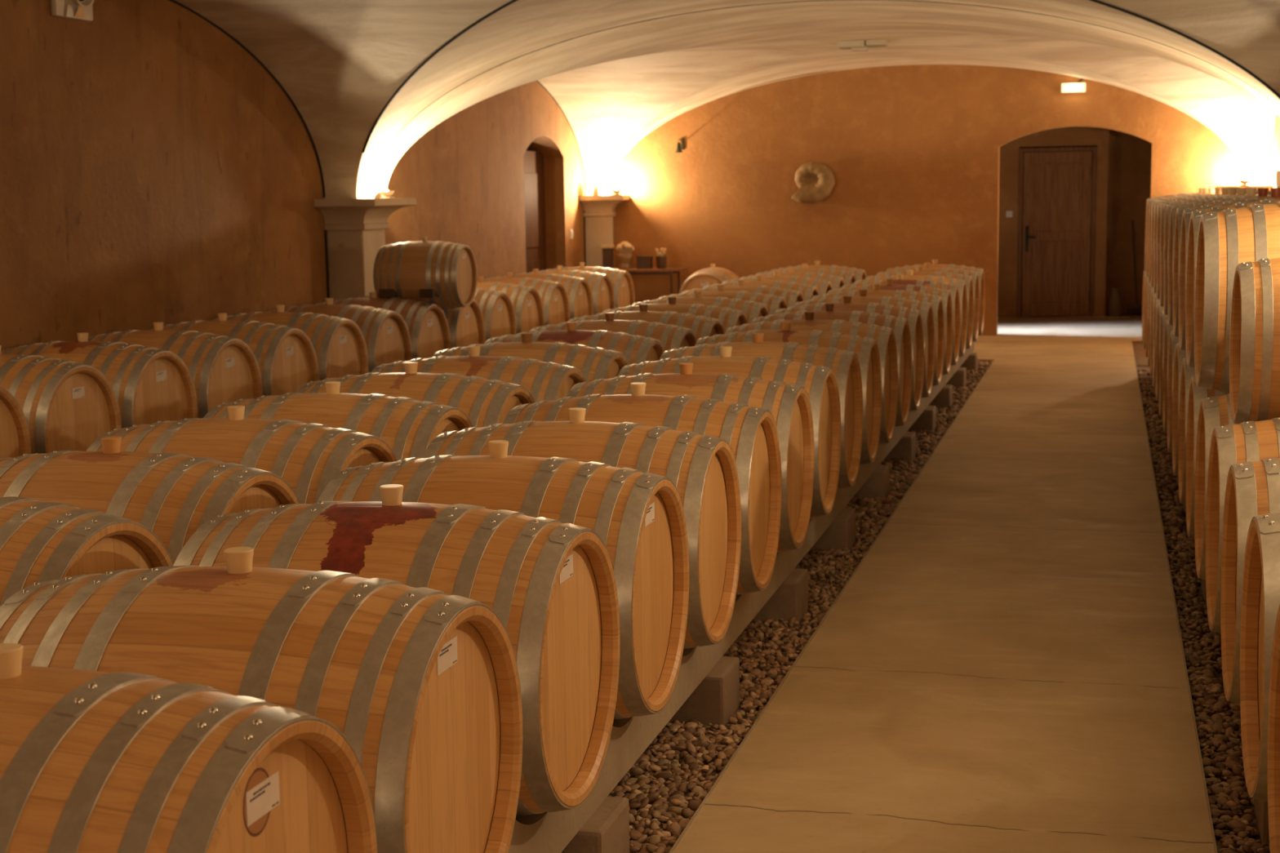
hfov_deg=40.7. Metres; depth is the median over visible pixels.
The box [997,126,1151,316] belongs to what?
doorway recess
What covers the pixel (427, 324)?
wine barrel
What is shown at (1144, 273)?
wine barrel
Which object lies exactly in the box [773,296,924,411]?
wine barrel
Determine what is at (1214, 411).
wine barrel
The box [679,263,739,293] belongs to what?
wine barrel
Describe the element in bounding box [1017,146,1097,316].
door
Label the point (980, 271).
wine barrel
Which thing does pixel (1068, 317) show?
trim
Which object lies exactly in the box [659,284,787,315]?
wine barrel
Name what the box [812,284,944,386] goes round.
wine barrel
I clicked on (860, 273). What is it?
wine barrel
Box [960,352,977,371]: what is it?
sleeper
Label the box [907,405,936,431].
sleeper
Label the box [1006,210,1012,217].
light switch
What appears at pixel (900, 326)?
wine barrel
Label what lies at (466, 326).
wine barrel
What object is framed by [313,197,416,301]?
stone pier
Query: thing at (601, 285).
wine barrel
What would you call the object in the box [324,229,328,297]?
trim
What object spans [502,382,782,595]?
wine barrel
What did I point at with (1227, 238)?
wine barrel
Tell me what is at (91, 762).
wine barrel
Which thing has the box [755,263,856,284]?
wine barrel
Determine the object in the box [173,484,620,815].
wine barrel
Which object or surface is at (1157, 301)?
wine barrel
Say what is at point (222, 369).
wine barrel
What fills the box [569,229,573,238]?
light switch
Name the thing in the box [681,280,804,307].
wine barrel
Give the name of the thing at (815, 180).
ammonite fossil
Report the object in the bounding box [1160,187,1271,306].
wine barrel
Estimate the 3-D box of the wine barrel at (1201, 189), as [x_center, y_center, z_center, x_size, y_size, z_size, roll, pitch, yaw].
[4.824,-1.665,14.829,0.910,0.776,0.734,1,7,15]
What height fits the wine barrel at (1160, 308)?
0.776 m
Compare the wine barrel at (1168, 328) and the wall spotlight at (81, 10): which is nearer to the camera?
the wine barrel at (1168, 328)
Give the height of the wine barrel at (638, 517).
0.773 m
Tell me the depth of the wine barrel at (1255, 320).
5.37 m
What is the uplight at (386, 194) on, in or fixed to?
on the stone pier at (355, 228)
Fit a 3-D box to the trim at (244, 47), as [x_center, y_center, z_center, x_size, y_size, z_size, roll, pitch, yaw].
[-3.455,-2.127,10.695,0.024,1.437,6.782,1,8,15]
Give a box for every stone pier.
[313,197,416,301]
[578,195,629,266]
[1217,185,1272,194]
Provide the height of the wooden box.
0.152 m
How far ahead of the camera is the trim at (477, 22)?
11.66 m
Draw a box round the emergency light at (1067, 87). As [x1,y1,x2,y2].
[1061,77,1085,93]
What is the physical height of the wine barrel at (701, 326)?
0.779 m
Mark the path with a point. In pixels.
(1002, 670)
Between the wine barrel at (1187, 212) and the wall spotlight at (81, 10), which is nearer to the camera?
the wine barrel at (1187, 212)
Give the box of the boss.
[837,40,888,51]
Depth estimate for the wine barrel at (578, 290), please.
15.68 m
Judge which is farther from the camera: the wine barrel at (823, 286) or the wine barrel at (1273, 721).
the wine barrel at (823, 286)
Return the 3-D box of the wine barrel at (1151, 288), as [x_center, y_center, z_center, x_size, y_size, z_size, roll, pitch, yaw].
[4.346,-0.789,13.115,0.910,0.771,0.729,1,8,15]
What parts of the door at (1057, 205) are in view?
handle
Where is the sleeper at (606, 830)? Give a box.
[561,796,629,852]
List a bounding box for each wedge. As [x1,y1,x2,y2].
[378,288,399,297]
[419,288,439,297]
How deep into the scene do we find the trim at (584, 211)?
21.05 m
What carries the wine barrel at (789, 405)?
on the bearer
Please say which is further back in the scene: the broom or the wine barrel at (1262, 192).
the broom
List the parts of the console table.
leg, leg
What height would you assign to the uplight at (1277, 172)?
0.103 m
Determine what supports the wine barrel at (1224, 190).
on the wine barrel at (1153, 294)
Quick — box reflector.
[592,186,604,195]
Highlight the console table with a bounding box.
[613,266,687,294]
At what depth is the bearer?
5.22 m
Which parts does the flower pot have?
pot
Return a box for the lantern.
[600,244,614,268]
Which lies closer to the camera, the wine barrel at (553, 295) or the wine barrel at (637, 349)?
the wine barrel at (637, 349)
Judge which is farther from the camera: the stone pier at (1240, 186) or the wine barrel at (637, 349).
the stone pier at (1240, 186)
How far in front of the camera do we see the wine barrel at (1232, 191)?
11.24 m
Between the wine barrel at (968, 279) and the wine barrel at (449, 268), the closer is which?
the wine barrel at (449, 268)
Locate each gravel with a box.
[607,360,991,852]
[1137,368,1270,852]
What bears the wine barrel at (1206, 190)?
on the wine barrel at (1148, 282)
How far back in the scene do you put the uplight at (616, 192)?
20.74 m
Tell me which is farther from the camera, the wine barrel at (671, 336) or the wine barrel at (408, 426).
the wine barrel at (671, 336)
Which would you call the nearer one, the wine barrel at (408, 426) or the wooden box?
the wine barrel at (408, 426)
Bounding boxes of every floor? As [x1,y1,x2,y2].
[608,344,1268,852]
[996,312,1142,336]
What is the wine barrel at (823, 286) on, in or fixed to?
on the bearer
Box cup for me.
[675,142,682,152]
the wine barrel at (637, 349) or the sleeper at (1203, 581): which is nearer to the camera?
the sleeper at (1203, 581)
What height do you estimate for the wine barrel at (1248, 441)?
0.771 m
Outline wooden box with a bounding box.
[635,255,653,268]
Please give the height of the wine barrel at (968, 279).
0.777 m
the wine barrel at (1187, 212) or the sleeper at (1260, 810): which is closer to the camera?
the sleeper at (1260, 810)
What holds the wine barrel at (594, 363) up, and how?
on the bearer
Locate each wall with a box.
[0,0,586,351]
[608,64,1242,335]
[1270,115,1279,187]
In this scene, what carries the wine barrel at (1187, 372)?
on the bearer
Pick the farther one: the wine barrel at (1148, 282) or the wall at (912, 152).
the wall at (912, 152)
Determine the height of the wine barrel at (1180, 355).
0.775 m
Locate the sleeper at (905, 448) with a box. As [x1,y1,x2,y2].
[883,431,915,462]
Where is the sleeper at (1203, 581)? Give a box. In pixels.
[1200,579,1206,599]
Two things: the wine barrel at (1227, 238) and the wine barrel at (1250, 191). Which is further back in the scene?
the wine barrel at (1250, 191)
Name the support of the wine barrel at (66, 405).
on the bearer
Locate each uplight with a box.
[379,189,394,198]
[611,189,622,195]
[1239,178,1250,185]
[1275,170,1279,185]
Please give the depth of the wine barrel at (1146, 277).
14.88 m
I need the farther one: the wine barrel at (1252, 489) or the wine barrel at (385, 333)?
the wine barrel at (385, 333)
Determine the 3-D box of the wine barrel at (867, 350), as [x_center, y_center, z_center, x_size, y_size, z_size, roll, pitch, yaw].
[0.755,-0.159,8.911,0.910,0.780,0.739,1,9,15]
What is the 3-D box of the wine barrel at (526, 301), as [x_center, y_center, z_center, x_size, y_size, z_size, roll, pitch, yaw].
[-1.328,-0.870,14.444,0.910,0.767,0.725,1,8,15]
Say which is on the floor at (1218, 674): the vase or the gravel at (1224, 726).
the gravel at (1224, 726)
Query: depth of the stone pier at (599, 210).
21.00 m
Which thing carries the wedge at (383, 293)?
on the wine barrel at (427, 324)
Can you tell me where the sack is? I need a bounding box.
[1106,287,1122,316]
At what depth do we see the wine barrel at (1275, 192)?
8.35 m
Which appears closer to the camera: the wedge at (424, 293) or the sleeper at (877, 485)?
the sleeper at (877, 485)
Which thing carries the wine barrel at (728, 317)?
on the bearer
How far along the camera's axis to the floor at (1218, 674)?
5.83 m
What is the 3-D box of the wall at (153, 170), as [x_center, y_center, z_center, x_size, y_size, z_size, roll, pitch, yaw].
[-3.664,-1.268,10.850,0.440,3.215,21.600,1,8,15]
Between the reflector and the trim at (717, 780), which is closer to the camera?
the trim at (717, 780)
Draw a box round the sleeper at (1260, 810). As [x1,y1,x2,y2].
[1253,799,1269,846]
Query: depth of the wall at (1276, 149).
18.52 m
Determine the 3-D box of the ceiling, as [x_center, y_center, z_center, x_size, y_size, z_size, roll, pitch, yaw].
[0.350,-2.033,9.658,7.900,1.440,21.600,1,8,15]
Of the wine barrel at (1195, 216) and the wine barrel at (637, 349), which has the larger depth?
the wine barrel at (637, 349)
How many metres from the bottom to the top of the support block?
0.180 m
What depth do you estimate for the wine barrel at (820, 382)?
7.38 m
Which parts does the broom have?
handle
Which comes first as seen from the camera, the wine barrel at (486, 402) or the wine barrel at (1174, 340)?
the wine barrel at (486, 402)
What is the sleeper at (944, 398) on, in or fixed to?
on the floor at (1218, 674)
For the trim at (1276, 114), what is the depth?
18.86 m
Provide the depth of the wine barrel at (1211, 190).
13.40 m
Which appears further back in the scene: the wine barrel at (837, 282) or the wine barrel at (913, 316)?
the wine barrel at (837, 282)
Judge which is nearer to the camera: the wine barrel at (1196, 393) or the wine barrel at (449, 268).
the wine barrel at (1196, 393)
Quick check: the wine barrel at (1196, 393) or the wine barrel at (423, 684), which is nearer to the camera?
the wine barrel at (423, 684)
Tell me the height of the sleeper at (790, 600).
0.180 m
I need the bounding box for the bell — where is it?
[675,137,684,153]
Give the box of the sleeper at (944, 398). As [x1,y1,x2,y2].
[928,384,952,408]
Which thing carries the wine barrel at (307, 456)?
on the bearer
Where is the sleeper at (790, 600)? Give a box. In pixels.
[753,568,808,622]
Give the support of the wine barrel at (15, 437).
on the bearer
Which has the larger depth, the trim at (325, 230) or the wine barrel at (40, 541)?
the trim at (325, 230)
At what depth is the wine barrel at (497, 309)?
13.57 m
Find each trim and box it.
[169,0,325,197]
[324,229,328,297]
[362,0,1279,152]
[371,0,1279,195]
[535,80,586,193]
[583,210,586,266]
[668,340,1217,852]
[1067,316,1130,317]
[1269,114,1276,178]
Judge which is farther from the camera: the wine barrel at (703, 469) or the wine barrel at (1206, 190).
the wine barrel at (1206, 190)
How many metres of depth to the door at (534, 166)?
19.93 m
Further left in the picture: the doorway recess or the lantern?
the lantern
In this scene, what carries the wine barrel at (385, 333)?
on the bearer
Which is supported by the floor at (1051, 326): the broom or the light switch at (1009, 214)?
the broom
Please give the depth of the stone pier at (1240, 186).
18.84 m
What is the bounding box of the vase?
[615,241,634,269]
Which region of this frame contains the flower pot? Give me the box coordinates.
[655,248,666,268]
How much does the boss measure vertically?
0.100 m
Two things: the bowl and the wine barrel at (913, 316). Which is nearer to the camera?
the wine barrel at (913, 316)
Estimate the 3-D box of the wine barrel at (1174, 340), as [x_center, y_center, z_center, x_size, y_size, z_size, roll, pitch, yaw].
[3.178,-0.192,8.798,0.910,0.769,0.727,1,8,15]
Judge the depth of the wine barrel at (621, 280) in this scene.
17.09 m
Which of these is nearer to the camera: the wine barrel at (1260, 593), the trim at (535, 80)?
the wine barrel at (1260, 593)
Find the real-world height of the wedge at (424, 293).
0.060 m
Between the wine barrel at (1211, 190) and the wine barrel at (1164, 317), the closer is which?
the wine barrel at (1164, 317)
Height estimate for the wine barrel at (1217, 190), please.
0.778 m
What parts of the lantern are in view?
lid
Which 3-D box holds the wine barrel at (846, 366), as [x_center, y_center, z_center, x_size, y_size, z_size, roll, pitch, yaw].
[0.566,-0.062,8.213,0.910,0.772,0.730,1,8,15]
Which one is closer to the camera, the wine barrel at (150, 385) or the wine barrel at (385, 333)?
the wine barrel at (150, 385)
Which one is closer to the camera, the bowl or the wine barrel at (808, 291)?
the wine barrel at (808, 291)
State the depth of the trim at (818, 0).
13.16 m
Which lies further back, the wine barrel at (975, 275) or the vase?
the vase
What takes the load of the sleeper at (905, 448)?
on the floor at (1218, 674)
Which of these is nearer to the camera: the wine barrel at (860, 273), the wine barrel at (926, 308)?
the wine barrel at (926, 308)
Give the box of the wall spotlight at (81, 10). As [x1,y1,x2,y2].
[50,0,94,21]
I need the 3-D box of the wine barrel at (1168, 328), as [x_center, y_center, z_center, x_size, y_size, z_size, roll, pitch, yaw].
[3.373,-0.292,9.517,0.910,0.779,0.738,1,9,15]
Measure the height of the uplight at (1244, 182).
0.071 m
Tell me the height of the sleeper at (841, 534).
0.180 m
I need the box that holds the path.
[672,335,1214,852]
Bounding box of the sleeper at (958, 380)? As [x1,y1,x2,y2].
[946,367,966,388]
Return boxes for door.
[523,151,546,272]
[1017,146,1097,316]
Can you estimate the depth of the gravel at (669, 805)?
6.04 m
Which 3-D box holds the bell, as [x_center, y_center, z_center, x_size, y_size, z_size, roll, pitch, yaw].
[0.481,-3.359,20.598,0.094,0.185,0.247,1,8,15]
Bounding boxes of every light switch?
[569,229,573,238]
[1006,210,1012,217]
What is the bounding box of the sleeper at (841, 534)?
[810,508,855,552]
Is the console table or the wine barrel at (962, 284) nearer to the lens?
the wine barrel at (962, 284)
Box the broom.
[1126,220,1142,315]
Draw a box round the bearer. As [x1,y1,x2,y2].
[508,342,973,852]
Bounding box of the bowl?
[616,253,633,269]
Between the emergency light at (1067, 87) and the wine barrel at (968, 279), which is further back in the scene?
the emergency light at (1067, 87)
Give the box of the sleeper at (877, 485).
[853,465,889,499]
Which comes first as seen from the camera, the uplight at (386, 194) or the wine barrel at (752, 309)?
the wine barrel at (752, 309)
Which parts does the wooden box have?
lid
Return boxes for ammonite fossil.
[791,161,834,203]
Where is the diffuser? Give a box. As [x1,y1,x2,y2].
[1061,82,1085,92]
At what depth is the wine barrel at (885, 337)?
9.49 m
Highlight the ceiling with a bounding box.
[175,0,1279,199]
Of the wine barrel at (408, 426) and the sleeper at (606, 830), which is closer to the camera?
the sleeper at (606, 830)
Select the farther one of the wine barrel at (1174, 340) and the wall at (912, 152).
the wall at (912, 152)
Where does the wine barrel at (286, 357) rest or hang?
on the bearer
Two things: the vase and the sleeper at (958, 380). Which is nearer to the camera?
the sleeper at (958, 380)
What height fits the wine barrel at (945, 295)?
0.774 m
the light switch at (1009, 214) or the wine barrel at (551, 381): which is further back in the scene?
the light switch at (1009, 214)
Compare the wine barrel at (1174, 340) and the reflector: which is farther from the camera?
the reflector
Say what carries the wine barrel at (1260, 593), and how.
on the bearer
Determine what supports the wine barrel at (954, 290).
on the bearer
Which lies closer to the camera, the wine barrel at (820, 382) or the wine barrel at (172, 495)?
the wine barrel at (172, 495)
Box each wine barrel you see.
[0,333,197,428]
[0,345,120,453]
[0,385,31,458]
[0,436,300,563]
[0,496,173,606]
[0,546,523,852]
[0,643,377,852]
[86,405,397,504]
[87,322,262,418]
[150,312,319,395]
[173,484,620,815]
[202,381,473,460]
[211,305,368,380]
[266,297,412,373]
[295,361,535,427]
[315,291,450,359]
[316,440,688,719]
[358,295,485,349]
[371,346,586,402]
[373,236,477,310]
[422,407,741,648]
[432,333,628,382]
[474,288,516,341]
[476,276,544,333]
[483,272,570,325]
[484,321,665,364]
[495,268,593,319]
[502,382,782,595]
[521,265,615,315]
[528,312,697,351]
[546,262,635,308]
[566,362,814,552]
[568,303,724,340]
[602,297,747,333]
[617,346,840,517]
[631,290,768,324]
[658,333,862,488]
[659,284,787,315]
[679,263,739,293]
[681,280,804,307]
[694,321,881,464]
[702,275,818,301]
[722,271,832,295]
[724,311,897,444]
[739,266,844,289]
[751,303,911,426]
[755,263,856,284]
[770,260,866,280]
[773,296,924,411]
[794,289,934,398]
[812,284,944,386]
[827,278,952,375]
[841,274,960,365]
[854,270,967,356]
[866,266,973,349]
[876,262,979,342]
[886,259,984,335]
[1142,271,1146,341]
[1143,274,1148,348]
[1144,187,1204,272]
[1145,279,1151,357]
[1146,187,1208,276]
[1147,284,1153,366]
[1148,187,1237,281]
[1150,289,1156,376]
[1151,187,1221,286]
[1152,295,1159,387]
[1153,187,1228,292]
[1155,187,1257,299]
[1155,302,1164,401]
[1159,310,1168,416]
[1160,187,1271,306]
[1162,320,1173,433]
[1163,187,1257,315]
[1167,187,1271,325]
[1167,329,1179,453]
[1172,342,1186,475]
[1173,187,1279,337]
[1177,357,1195,504]
[1178,197,1279,351]
[1185,198,1279,368]
[1185,375,1228,537]
[1194,201,1279,393]
[1194,393,1235,580]
[1205,417,1279,634]
[1220,457,1279,704]
[1229,257,1279,424]
[1240,512,1279,802]
[1267,604,1279,852]
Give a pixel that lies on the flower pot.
(661, 260)
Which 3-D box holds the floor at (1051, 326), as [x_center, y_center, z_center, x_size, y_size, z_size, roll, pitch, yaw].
[4.703,-1.255,21.913,6.700,0.120,3.899,1,8,15]
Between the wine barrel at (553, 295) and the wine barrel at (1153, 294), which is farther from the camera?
the wine barrel at (553, 295)
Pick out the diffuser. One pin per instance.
(1067, 86)

